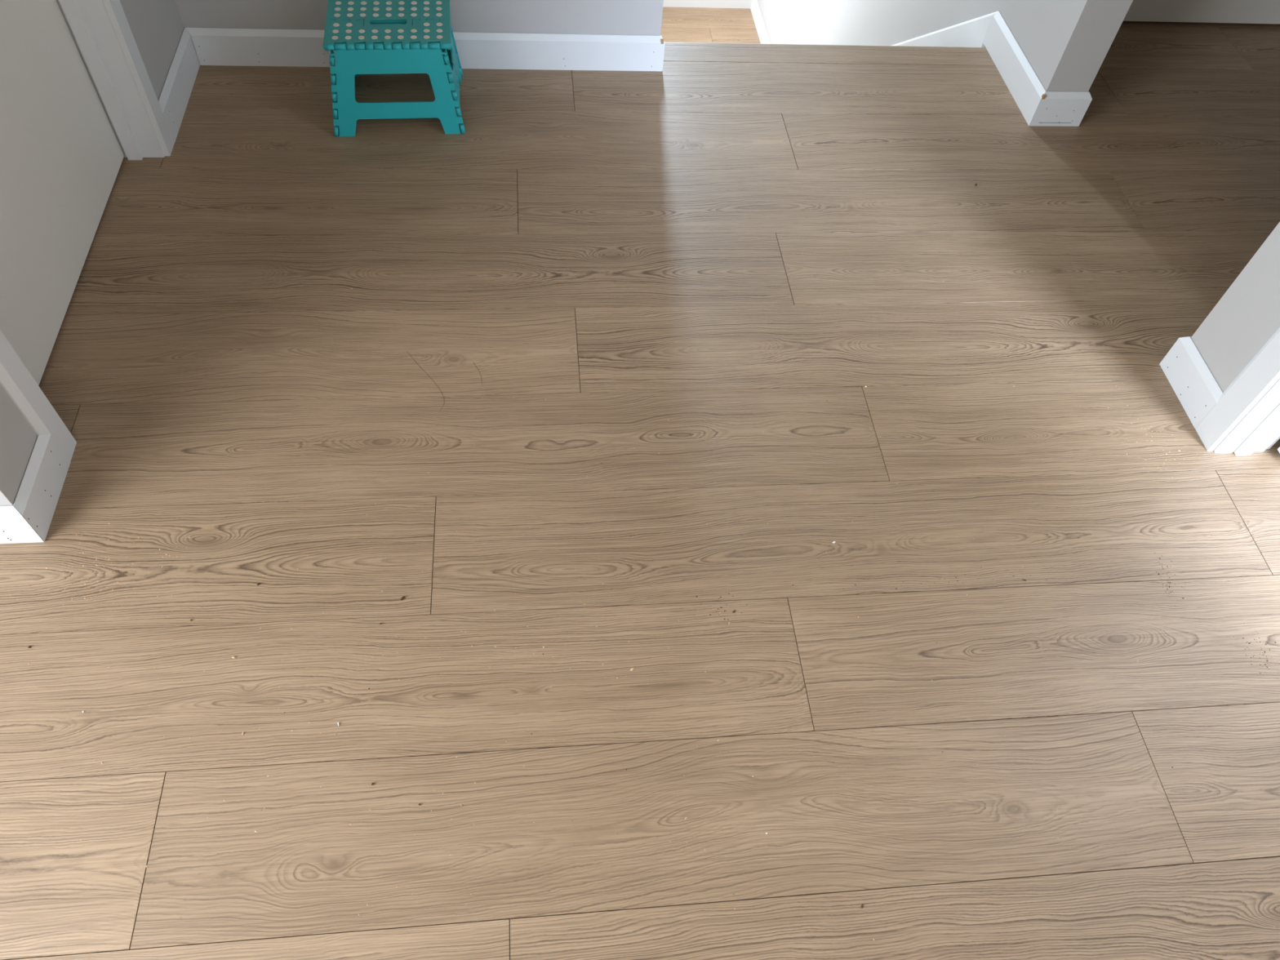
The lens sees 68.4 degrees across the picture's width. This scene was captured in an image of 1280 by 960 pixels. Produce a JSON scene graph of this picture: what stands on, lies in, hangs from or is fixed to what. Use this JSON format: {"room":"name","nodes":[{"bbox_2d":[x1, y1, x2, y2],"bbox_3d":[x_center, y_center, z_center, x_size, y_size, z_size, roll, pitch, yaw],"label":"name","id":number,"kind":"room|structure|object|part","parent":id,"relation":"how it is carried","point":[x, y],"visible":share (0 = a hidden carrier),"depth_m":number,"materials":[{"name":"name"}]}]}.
{"room":"hallway","nodes":[
{"label":"hallway","id":0,"kind":"room"},
{"bbox_2d":[0,0,184,510],"bbox_3d":[-1.555,-1.189,0.985,1.094,2.440,1.457,-2,55,-6],"label":"wall","id":1,"kind":"structure","parent":0,"point":[157,27],"depth_m":2.08,"materials":[{"name":"beige paint"}]},
{"bbox_2d":[0,506,44,543],"bbox_3d":[-1.561,0.092,1.510,1.105,0.094,0.012,-2,55,-6],"label":"baseboard","id":2,"kind":"structure","parent":1,"relation":"attached to","point":[14,528],"depth_m":1.57,"materials":[{"name":"white paint"}]},
{"bbox_2d":[13,433,70,542],"bbox_3d":[-1.024,0.009,1.614,0.012,0.094,0.170,-2,55,-6],"label":"baseboard","id":3,"kind":"structure","parent":1,"relation":"attached to","point":[42,482],"depth_m":1.61,"materials":[{"name":"white paint"}]},
{"bbox_2d":[0,0,174,461],"bbox_3d":[-1.067,-1.034,1.111,0.134,2.120,0.980,-2,55,-6],"label":"door","id":4,"kind":"structure","parent":1,"relation":"in","point":[78,98],"depth_m":1.86,"materials":[{"name":"paint"}]},
{"bbox_3d":[-0.967,-0.664,0.853,0.012,2.120,0.058,-2,55,-6],"label":"casing","id":5,"kind":"part","parent":4,"relation":"part of","materials":[{"name":"white paint"}]},
{"bbox_3d":[-1.048,-1.408,1.382,0.012,2.120,0.063,-2,55,-6],"label":"casing","id":6,"kind":"part","parent":4,"relation":"part of","materials":[{"name":"white paint"}]},
{"bbox_2d":[158,27,199,142],"bbox_3d":[-1.131,-0.973,2.313,0.012,0.094,0.346,-2,55,-6],"label":"baseboard","id":7,"kind":"structure","parent":1,"relation":"attached to","point":[175,93],"depth_m":2.30,"materials":[{"name":"white paint"}]},
{"bbox_2d":[174,0,663,35],"bbox_3d":[-0.661,-2.168,2.653,1.326,3.880,1.901,-2,55,-6],"label":"wall","id":8,"kind":"structure","parent":0,"point":[608,17],"depth_m":2.41,"materials":[{"name":"beige paint"}]},
{"bbox_2d":[185,27,665,71],"bbox_3d":[-0.543,-1.129,2.473,1.222,0.094,0.012,-2,55,-6],"label":"baseboard","id":9,"kind":"structure","parent":8,"relation":"attached to","point":[212,46],"depth_m":2.47,"materials":[{"name":"white paint"}]},
{"bbox_2d":[0,21,1279,959],"bbox_3d":[0.716,0.966,1.145,5.800,0.030,6.273,-2,55,-6],"label":"floor","id":10,"kind":"structure","parent":0,"point":[836,202],"depth_m":1.69,"materials":[{"name":"brown wood"}]},
{"bbox_2d":[323,0,466,137],"bbox_3d":[-0.602,-1.024,2.314,0.319,0.221,0.268,-4,55,-8],"label":"step stool","id":11,"kind":"object","parent":10,"relation":"on","point":[366,37],"visible":1,"depth_m":2.23,"materials":[{"name":"teal plastic"}]},
{"bbox_3d":[-0.733,-0.958,2.269,0.027,0.199,0.122,-4,55,-8],"label":"panel","id":12,"kind":"part","parent":11,"relation":"part of","materials":[{"name":"teal plastic"}]},
{"bbox_3d":[-0.587,-0.924,2.251,0.311,0.209,0.026,-4,55,-8],"label":"leg panel","id":13,"kind":"part","parent":11,"relation":"part of","materials":[{"name":"teal plastic"}]},
{"bbox_3d":[-0.618,-1.116,2.387,0.311,0.209,0.026,-4,55,-8],"label":"leg panel","id":14,"kind":"part","parent":11,"relation":"part of","materials":[{"name":"teal plastic"}]},
{"bbox_3d":[-0.456,-0.977,2.305,0.027,0.199,0.122,-4,55,-8],"label":"panel","id":15,"kind":"part","parent":11,"relation":"part of","materials":[{"name":"teal plastic"}]},
{"bbox_3d":[-0.472,-1.078,2.376,0.027,0.199,0.122,-4,55,-8],"label":"panel","id":16,"kind":"part","parent":11,"relation":"part of","materials":[{"name":"teal plastic"}]},
{"bbox_2d":[5,205,1275,959],"bbox_3d":[-0.070,0.088,1.693,2.971,0.001,1.961,-2,55,-6],"label":"plaster dust","id":17,"kind":"object","parent":10,"relation":"on","point":[663,206],"visible":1,"depth_m":1.55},
{"bbox_2d":[180,388,1277,917],"bbox_3d":[0.139,0.355,1.518,2.428,0.001,1.150,-15,57,-15],"label":"brown dust","id":18,"kind":"object","parent":10,"relation":"on","point":[789,388],"visible":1,"depth_m":1.65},
{"bbox_2d":[663,42,995,66],"bbox_3d":[0.536,-1.207,2.694,0.968,0.028,0.100,-2,55,-6],"label":"trim","id":19,"kind":"structure","parent":10,"relation":"attached to","point":[673,51],"depth_m":2.68,"materials":[{"name":"brown wood"}]},
{"bbox_2d":[660,6,760,43],"bbox_3d":[0.168,-2.314,5.259,1.112,0.060,1.400,-2,55,-6],"label":"floor","id":20,"kind":"structure","parent":0,"point":[678,24],"depth_m":5.48,"materials":[{"name":"brown wood"}]},
{"bbox_2d":[701,42,963,47],"bbox_3d":[0.406,-1.551,3.807,0.990,1.434,1.787,-2,55,-6],"label":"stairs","id":21,"kind":"structure","parent":20,"relation":"on","point":[701,42],"depth_m":2.72,"materials":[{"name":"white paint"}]},
{"bbox_2d":[757,0,1279,392],"bbox_3d":[2.294,-0.514,1.704,2.248,3.880,8.800,-2,55,-6],"label":"wall","id":22,"kind":"structure","parent":0,"point":[1065,43],"depth_m":2.44,"materials":[{"name":"beige paint"}]},
{"bbox_2d":[750,0,770,44],"bbox_3d":[0.719,-2.371,5.250,0.012,0.094,1.186,-2,55,-6],"label":"baseboard","id":23,"kind":"structure","parent":22,"relation":"attached to","point":[755,10],"depth_m":5.43,"materials":[{"name":"white paint"}]},
{"bbox_2d":[891,10,998,47],"bbox_3d":[0.890,-1.573,3.882,0.012,1.667,1.760,-2,55,-6],"label":"trim","id":24,"kind":"structure","parent":22,"relation":"attached to","point":[971,33],"depth_m":2.92,"materials":[{"name":"white paint"}]},
{"bbox_2d":[982,11,1045,125],"bbox_3d":[1.038,-1.149,2.617,0.012,0.094,0.414,-2,55,-6],"label":"baseboard","id":25,"kind":"structure","parent":22,"relation":"attached to","point":[1023,83],"depth_m":2.60,"materials":[{"name":"white paint"}]},
{"bbox_2d":[1029,91,1092,126],"bbox_3d":[1.121,-0.988,2.508,0.142,0.094,0.012,-2,55,-6],"label":"baseboard","id":26,"kind":"object","parent":22,"relation":"attached to","point":[1055,108],"visible":1,"depth_m":2.50,"materials":[{"name":"white paint"}]},
{"bbox_2d":[1159,336,1222,428],"bbox_3d":[1.139,-0.206,1.947,0.012,0.094,0.178,-2,55,-6],"label":"baseboard","id":27,"kind":"structure","parent":22,"relation":"attached to","point":[1197,391],"depth_m":1.94,"materials":[{"name":"white paint"}]},
{"bbox_2d":[1195,327,1279,455],"bbox_3d":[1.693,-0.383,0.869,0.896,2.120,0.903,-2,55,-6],"label":"door frame","id":28,"kind":"structure","parent":22,"relation":"in","point":[1245,420],"depth_m":1.82,"materials":[{"name":"white paint"}]},
{"bbox_3d":[1.341,-0.705,1.072,0.012,2.120,0.060,-2,55,-6],"label":"casing","id":29,"kind":"part","parent":28,"relation":"part of","materials":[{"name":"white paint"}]},
{"bbox_3d":[2.320,-1.674,1.652,2.132,2.440,1.682,-2,55,-6],"label":"wall","id":30,"kind":"structure","parent":0,"visible":0},
{"bbox_2d":[1123,0,1279,23],"bbox_3d":[2.206,-2.033,2.134,2.027,2.037,0.033,-2,55,-6],"label":"door","id":31,"kind":"structure","parent":30,"relation":"in","point":[1240,11],"depth_m":2.88,"materials":[{"name":"paint"}]},
{"bbox_3d":[0.294,-3.503,3.693,1.112,3.880,1.300,-2,55,-6],"label":"wall","id":32,"kind":"structure","parent":0,"visible":0},
{"bbox_2d":[662,0,751,8],"bbox_3d":[0.179,-2.832,5.537,0.994,0.094,0.012,-2,55,-6],"label":"baseboard","id":33,"kind":"structure","parent":32,"relation":"attached to","point":[668,3],"depth_m":5.58,"materials":[{"name":"white paint"}]}
]}

